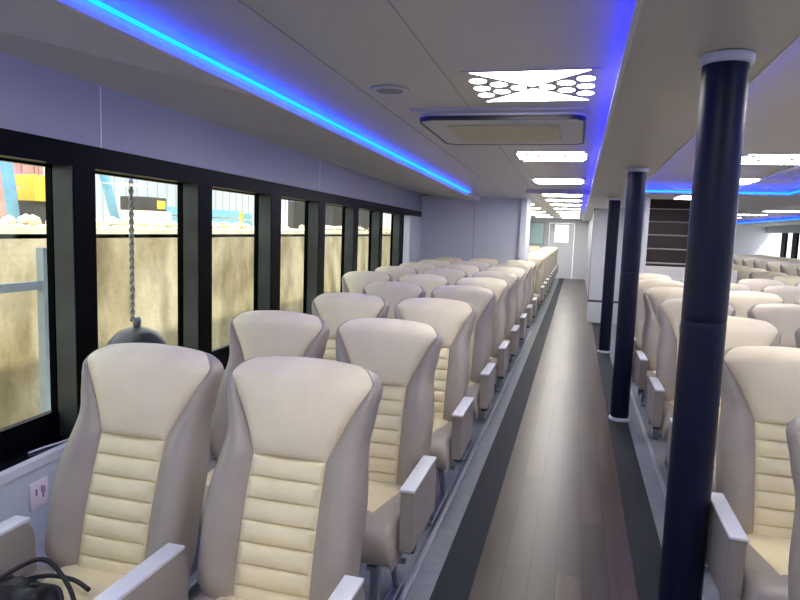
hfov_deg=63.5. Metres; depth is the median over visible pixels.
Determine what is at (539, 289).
seat
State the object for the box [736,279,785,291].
seat
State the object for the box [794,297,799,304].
seat
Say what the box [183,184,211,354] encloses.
trim
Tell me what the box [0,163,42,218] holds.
container
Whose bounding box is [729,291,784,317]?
seat
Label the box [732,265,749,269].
seat
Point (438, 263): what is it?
seat
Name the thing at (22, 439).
trim
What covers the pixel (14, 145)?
trim
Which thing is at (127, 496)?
seat
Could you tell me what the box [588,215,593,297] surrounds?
trim
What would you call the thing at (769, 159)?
recessed light
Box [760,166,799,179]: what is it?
ceiling
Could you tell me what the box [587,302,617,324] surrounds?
trim
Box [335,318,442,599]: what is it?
seat
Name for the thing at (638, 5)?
trim
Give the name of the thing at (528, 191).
trim
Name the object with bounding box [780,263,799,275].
seat
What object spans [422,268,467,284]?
seat
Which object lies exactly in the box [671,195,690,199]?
recessed light
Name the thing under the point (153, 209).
generator
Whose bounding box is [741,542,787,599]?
seat cushion
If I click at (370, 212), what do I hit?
window
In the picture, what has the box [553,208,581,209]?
recessed light
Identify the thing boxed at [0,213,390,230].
rubble
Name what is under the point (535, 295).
seat cushion
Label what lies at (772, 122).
ceiling
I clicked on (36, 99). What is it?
wall
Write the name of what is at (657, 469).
trim
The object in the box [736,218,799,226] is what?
ceiling
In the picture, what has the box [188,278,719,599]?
floor
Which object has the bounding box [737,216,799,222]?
trim
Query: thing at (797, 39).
trim
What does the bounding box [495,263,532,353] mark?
seat
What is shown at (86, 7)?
trim
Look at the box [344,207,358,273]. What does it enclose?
trim
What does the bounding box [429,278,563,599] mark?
floor border strip
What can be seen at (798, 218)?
light strip
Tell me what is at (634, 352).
seat cushion
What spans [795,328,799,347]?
seat
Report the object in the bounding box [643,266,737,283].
wall
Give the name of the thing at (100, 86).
trim
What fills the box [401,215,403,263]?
window
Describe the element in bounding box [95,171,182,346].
window
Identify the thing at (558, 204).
diffuser
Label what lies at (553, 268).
seat
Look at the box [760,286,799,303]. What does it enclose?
seat
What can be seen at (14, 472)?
trim
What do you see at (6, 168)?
pipe
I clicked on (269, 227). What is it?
trim
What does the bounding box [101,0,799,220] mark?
ceiling
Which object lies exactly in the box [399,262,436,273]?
seat
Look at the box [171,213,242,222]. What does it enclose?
stack
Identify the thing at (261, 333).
seat
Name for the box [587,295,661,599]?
trim
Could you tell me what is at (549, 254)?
seat
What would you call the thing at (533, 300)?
seat
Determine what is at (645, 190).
light strip
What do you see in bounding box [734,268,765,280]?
seat
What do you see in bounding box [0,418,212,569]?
wall
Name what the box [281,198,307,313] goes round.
window
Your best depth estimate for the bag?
1.83 m
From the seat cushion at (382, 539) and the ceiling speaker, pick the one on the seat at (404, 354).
the seat cushion at (382, 539)
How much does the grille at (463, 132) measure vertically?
0.011 m
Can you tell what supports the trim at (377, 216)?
attached to the wall at (14, 495)
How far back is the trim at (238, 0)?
2.89 m
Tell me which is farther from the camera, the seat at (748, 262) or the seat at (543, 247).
the seat at (543, 247)
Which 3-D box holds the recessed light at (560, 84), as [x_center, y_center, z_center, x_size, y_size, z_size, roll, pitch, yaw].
[0.630,-1.012,3.059,0.603,0.014,0.597,4,5,15]
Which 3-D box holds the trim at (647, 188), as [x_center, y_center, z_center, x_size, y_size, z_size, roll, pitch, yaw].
[3.603,-1.287,7.550,1.770,0.104,0.020,4,7,15]
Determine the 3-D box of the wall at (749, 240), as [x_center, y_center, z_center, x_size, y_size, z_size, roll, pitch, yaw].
[7.988,-2.207,22.622,8.950,3.250,0.060,4,7,15]
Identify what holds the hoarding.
on the ground
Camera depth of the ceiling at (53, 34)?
2.75 m
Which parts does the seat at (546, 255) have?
backrest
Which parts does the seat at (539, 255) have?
backrest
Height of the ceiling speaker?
0.011 m
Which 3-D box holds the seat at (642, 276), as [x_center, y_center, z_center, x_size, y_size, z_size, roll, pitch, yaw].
[2.788,0.295,7.310,0.566,1.155,0.785,4,7,15]
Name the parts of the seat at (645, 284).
armrest, backrest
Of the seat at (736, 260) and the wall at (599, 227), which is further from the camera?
the seat at (736, 260)
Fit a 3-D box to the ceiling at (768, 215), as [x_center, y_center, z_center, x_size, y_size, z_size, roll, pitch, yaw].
[6.311,-1.484,9.058,1.750,0.293,27.000,4,7,15]
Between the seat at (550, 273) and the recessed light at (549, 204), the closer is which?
the recessed light at (549, 204)
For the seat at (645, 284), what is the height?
1.155 m
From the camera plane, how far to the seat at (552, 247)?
20.91 m
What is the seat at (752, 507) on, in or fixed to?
on the floor
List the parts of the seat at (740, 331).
armrest, quilted panel, backrest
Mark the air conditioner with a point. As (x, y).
(566, 125)
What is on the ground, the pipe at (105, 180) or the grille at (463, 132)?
the pipe at (105, 180)
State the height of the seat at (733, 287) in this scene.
1.155 m
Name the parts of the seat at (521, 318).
backrest, armrest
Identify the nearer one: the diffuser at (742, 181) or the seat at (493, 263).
the diffuser at (742, 181)
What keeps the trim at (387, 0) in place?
attached to the ceiling at (366, 42)
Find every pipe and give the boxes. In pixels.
[0,161,19,223]
[99,175,120,225]
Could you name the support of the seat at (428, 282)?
on the floor
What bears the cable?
on the trim at (24, 456)
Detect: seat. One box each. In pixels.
[0,343,223,599]
[188,310,329,590]
[194,356,382,599]
[312,292,388,360]
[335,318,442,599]
[342,271,392,293]
[362,281,425,318]
[374,266,417,281]
[394,298,475,524]
[397,274,449,297]
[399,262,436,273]
[419,259,451,267]
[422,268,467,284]
[430,285,496,460]
[435,257,463,263]
[442,264,480,276]
[454,277,509,419]
[457,261,491,270]
[469,258,499,266]
[472,271,519,390]
[485,266,526,369]
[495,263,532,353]
[504,260,536,341]
[528,255,544,320]
[529,253,549,308]
[529,254,546,314]
[530,251,550,303]
[532,250,552,298]
[535,249,553,294]
[537,249,555,291]
[540,248,556,288]
[543,247,557,285]
[552,247,558,283]
[631,273,671,380]
[632,279,683,404]
[634,287,682,438]
[647,298,735,476]
[667,316,780,568]
[706,346,799,599]
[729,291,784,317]
[730,283,751,290]
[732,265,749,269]
[733,256,751,265]
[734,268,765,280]
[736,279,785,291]
[742,258,759,267]
[747,303,799,347]
[749,271,788,279]
[753,259,774,270]
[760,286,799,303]
[766,261,788,272]
[770,259,789,260]
[770,276,799,285]
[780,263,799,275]
[783,260,799,262]
[786,415,799,599]
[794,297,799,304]
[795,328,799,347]
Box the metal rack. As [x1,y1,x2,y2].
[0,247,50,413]
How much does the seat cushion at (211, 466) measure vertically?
0.153 m
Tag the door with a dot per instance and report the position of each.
(565, 250)
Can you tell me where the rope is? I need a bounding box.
[128,179,134,321]
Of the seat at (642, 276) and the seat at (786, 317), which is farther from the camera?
the seat at (642, 276)
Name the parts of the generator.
panel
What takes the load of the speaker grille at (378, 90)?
attached to the ceiling speaker
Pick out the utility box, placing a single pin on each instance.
(30, 188)
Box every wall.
[0,51,428,211]
[0,234,390,428]
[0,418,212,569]
[402,215,421,262]
[420,196,520,262]
[529,218,771,279]
[585,217,592,294]
[588,209,624,300]
[639,197,650,272]
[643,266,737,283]
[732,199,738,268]
[767,225,799,232]
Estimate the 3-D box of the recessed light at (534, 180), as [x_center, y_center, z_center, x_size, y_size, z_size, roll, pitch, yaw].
[1.824,-1.368,7.436,0.603,0.014,0.597,4,5,15]
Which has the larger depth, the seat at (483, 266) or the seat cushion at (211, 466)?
the seat at (483, 266)
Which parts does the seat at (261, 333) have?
cushion panel, backrest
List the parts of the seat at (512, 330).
backrest, armrest, armrest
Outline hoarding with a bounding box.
[95,174,287,226]
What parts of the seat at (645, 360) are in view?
armrest, armrest, backrest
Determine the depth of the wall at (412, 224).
10.08 m
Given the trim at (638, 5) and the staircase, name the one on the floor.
the staircase
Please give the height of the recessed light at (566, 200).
0.013 m
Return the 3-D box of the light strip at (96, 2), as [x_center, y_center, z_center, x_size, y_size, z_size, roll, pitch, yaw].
[-0.621,-1.072,3.422,0.010,0.251,12.350,4,7,15]
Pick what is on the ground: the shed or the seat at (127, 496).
the shed
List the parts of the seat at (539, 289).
backrest, armrest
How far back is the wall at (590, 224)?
19.11 m
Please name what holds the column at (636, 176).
on the trim at (643, 538)
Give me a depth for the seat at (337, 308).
4.09 m
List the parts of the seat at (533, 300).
backrest, armrest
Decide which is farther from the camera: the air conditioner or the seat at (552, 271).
the seat at (552, 271)
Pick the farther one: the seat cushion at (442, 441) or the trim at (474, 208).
the trim at (474, 208)
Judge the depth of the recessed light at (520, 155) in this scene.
5.35 m
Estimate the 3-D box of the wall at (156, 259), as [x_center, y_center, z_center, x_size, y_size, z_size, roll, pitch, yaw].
[2.012,-0.585,27.519,1.200,4.440,66.000,4,7,15]
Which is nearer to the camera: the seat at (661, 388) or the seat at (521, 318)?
the seat at (661, 388)
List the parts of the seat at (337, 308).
quilted panel, backrest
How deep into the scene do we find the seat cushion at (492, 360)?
5.45 m
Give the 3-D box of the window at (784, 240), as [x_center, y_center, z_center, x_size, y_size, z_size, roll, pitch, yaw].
[11.789,-1.532,20.033,0.060,1.080,1.040,4,7,15]
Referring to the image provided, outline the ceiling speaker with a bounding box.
[370,85,409,94]
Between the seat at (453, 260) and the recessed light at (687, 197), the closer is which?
the recessed light at (687, 197)
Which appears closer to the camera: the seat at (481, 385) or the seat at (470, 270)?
the seat at (481, 385)
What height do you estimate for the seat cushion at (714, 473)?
0.153 m
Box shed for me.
[288,200,368,230]
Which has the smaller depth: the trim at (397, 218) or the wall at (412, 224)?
the trim at (397, 218)
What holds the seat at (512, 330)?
on the floor
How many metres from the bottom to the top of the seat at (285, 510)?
1.155 m
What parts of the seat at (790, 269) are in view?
backrest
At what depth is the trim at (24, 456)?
2.45 m
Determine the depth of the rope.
3.84 m
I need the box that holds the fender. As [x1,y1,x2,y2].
[107,317,166,344]
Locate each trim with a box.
[0,128,421,216]
[0,347,229,462]
[0,364,226,471]
[0,370,224,485]
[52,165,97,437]
[56,0,532,218]
[100,86,101,147]
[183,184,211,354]
[238,0,545,217]
[258,195,280,310]
[306,202,325,314]
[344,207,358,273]
[370,211,382,270]
[387,0,548,207]
[392,214,402,265]
[398,331,530,599]
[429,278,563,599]
[472,208,474,258]
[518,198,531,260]
[526,189,589,194]
[582,0,643,219]
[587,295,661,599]
[587,296,617,303]
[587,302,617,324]
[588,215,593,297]
[630,389,704,599]
[646,35,799,181]
[646,187,792,195]
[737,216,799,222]
[791,187,799,194]
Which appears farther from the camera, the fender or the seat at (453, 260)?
the seat at (453, 260)
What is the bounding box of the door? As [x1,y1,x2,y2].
[549,223,574,278]
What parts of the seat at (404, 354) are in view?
cushion panel, quilted panel, backrest, frame, armrest, armrest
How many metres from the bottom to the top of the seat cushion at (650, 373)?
0.153 m
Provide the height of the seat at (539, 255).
1.155 m
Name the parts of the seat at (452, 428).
backrest, cushion panel, quilted panel, frame, armrest, armrest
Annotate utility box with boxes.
[14,174,45,223]
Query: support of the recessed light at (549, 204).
in the ceiling at (366, 42)
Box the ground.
[0,219,390,238]
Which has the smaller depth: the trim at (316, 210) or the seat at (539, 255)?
the trim at (316, 210)
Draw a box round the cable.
[28,438,68,453]
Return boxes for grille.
[376,88,402,93]
[447,124,560,141]
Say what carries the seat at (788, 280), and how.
on the floor
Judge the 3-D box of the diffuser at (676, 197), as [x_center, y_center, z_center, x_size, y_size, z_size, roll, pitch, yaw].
[3.747,-1.276,8.074,0.560,0.005,0.580,4,5,15]
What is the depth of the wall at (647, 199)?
8.38 m
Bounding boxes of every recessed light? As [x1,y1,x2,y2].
[459,67,601,101]
[512,151,589,161]
[530,178,585,183]
[541,194,583,196]
[544,199,582,201]
[549,204,581,205]
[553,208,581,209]
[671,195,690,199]
[690,178,764,184]
[737,214,764,215]
[742,154,799,164]
[759,210,799,211]
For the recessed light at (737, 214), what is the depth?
13.68 m
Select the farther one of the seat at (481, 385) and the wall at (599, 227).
the wall at (599, 227)
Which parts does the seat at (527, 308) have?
backrest, armrest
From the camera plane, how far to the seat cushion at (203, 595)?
1.94 m
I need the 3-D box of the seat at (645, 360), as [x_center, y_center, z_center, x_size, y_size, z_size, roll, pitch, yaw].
[2.243,0.496,5.325,0.566,1.155,0.785,4,7,15]
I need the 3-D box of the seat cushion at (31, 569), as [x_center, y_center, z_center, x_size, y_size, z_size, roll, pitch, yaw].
[-0.988,0.946,1.858,0.494,0.153,0.552,4,7,15]
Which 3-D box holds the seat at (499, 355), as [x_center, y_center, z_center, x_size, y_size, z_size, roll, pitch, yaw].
[0.683,0.396,5.743,0.566,1.155,0.785,4,7,15]
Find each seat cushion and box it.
[26,564,61,582]
[194,592,215,599]
[198,459,216,534]
[360,492,402,571]
[429,422,453,471]
[467,383,480,417]
[490,358,498,382]
[534,294,539,303]
[633,349,640,369]
[644,370,655,397]
[659,401,673,438]
[712,467,715,491]
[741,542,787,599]
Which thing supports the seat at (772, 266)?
on the floor
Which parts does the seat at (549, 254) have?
backrest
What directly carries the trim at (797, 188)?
attached to the ceiling at (772, 122)
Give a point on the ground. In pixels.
(11, 229)
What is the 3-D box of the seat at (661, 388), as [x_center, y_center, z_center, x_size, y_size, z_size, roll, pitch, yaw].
[1.971,0.597,4.333,0.566,1.155,0.785,4,7,15]
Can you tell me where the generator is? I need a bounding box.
[118,196,170,225]
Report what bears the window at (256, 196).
in the wall at (14, 495)
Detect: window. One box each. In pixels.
[0,158,57,433]
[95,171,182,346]
[212,188,258,352]
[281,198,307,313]
[326,204,344,291]
[359,209,371,270]
[383,212,392,265]
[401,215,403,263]
[529,222,544,244]
[780,233,787,257]
[790,233,799,258]
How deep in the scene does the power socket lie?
2.42 m
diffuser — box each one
[558,204,573,205]
[674,196,690,199]
[740,179,758,184]
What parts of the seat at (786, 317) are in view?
backrest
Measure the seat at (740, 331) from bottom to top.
1.155 m
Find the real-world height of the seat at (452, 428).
1.155 m
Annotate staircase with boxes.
[646,199,690,266]
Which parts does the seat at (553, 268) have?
backrest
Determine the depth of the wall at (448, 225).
10.71 m
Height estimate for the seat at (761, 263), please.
1.155 m
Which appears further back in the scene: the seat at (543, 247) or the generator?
the seat at (543, 247)
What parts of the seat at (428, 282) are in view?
backrest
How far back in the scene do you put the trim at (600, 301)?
11.82 m
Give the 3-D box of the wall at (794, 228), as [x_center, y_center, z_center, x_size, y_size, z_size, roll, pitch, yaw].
[8.701,-1.567,8.395,0.150,1.340,27.000,4,7,15]
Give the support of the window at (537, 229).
in the wall at (749, 240)
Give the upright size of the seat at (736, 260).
1.155 m
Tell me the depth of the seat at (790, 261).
14.79 m
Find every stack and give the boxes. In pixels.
[166,206,238,224]
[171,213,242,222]
[224,213,251,225]
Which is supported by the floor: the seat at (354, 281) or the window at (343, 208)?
the seat at (354, 281)
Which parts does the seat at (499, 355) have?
backrest, armrest, armrest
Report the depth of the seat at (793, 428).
1.66 m
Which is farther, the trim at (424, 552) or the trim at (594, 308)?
the trim at (594, 308)
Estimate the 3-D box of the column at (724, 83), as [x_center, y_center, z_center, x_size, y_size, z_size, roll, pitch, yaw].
[1.092,0.260,2.360,0.180,2.225,0.180,4,7,15]
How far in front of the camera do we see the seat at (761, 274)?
9.05 m
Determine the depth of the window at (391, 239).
9.13 m
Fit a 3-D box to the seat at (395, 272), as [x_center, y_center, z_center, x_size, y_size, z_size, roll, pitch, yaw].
[-0.124,0.226,7.024,0.566,1.155,0.785,4,7,15]
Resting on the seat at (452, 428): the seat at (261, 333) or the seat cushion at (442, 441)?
the seat cushion at (442, 441)
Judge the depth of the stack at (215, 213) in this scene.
13.40 m
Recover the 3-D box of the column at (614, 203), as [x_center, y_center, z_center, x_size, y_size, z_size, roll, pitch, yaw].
[2.842,-0.326,8.773,0.180,2.097,0.180,4,7,15]
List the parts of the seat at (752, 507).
armrest, armrest, backrest, cushion panel, quilted panel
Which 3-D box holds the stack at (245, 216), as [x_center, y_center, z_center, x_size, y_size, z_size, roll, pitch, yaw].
[-4.658,-2.051,16.281,0.560,0.330,2.800,4,7,15]
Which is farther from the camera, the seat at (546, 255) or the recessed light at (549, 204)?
the seat at (546, 255)
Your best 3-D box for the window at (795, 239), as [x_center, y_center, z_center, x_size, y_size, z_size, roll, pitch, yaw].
[11.515,-1.431,19.035,0.060,1.080,1.040,4,7,15]
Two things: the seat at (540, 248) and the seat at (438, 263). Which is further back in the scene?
the seat at (540, 248)
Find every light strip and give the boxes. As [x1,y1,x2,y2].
[87,0,468,192]
[645,190,789,193]
[743,218,799,222]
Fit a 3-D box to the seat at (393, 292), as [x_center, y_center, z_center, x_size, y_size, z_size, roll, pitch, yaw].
[-0.154,0.461,4.902,0.618,1.155,0.785,4,7,15]
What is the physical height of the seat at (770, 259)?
1.155 m
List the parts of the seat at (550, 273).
backrest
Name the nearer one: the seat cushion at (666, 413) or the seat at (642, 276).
the seat cushion at (666, 413)
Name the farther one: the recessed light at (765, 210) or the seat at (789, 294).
the recessed light at (765, 210)
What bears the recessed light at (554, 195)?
in the ceiling at (366, 42)
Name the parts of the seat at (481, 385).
backrest, quilted panel, armrest, armrest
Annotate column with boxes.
[597,197,621,352]
[608,167,648,421]
[658,49,755,599]
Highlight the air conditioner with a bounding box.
[410,106,590,144]
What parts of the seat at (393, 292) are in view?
backrest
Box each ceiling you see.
[0,0,532,219]
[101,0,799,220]
[646,40,799,188]
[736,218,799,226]
[737,204,799,220]
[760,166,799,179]
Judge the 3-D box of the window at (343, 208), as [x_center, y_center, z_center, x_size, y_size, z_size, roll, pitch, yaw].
[-0.690,-0.415,6.258,0.030,1.000,0.975,3,6,11]
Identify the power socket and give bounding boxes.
[29,476,48,511]
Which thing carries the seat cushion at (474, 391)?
on the seat at (481, 385)
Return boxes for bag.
[0,557,90,599]
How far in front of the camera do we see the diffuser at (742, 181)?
6.66 m
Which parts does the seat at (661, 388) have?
armrest, armrest, backrest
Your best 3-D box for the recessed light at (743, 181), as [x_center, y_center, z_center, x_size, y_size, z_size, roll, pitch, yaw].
[3.403,-1.243,6.755,0.603,0.014,0.597,4,5,15]

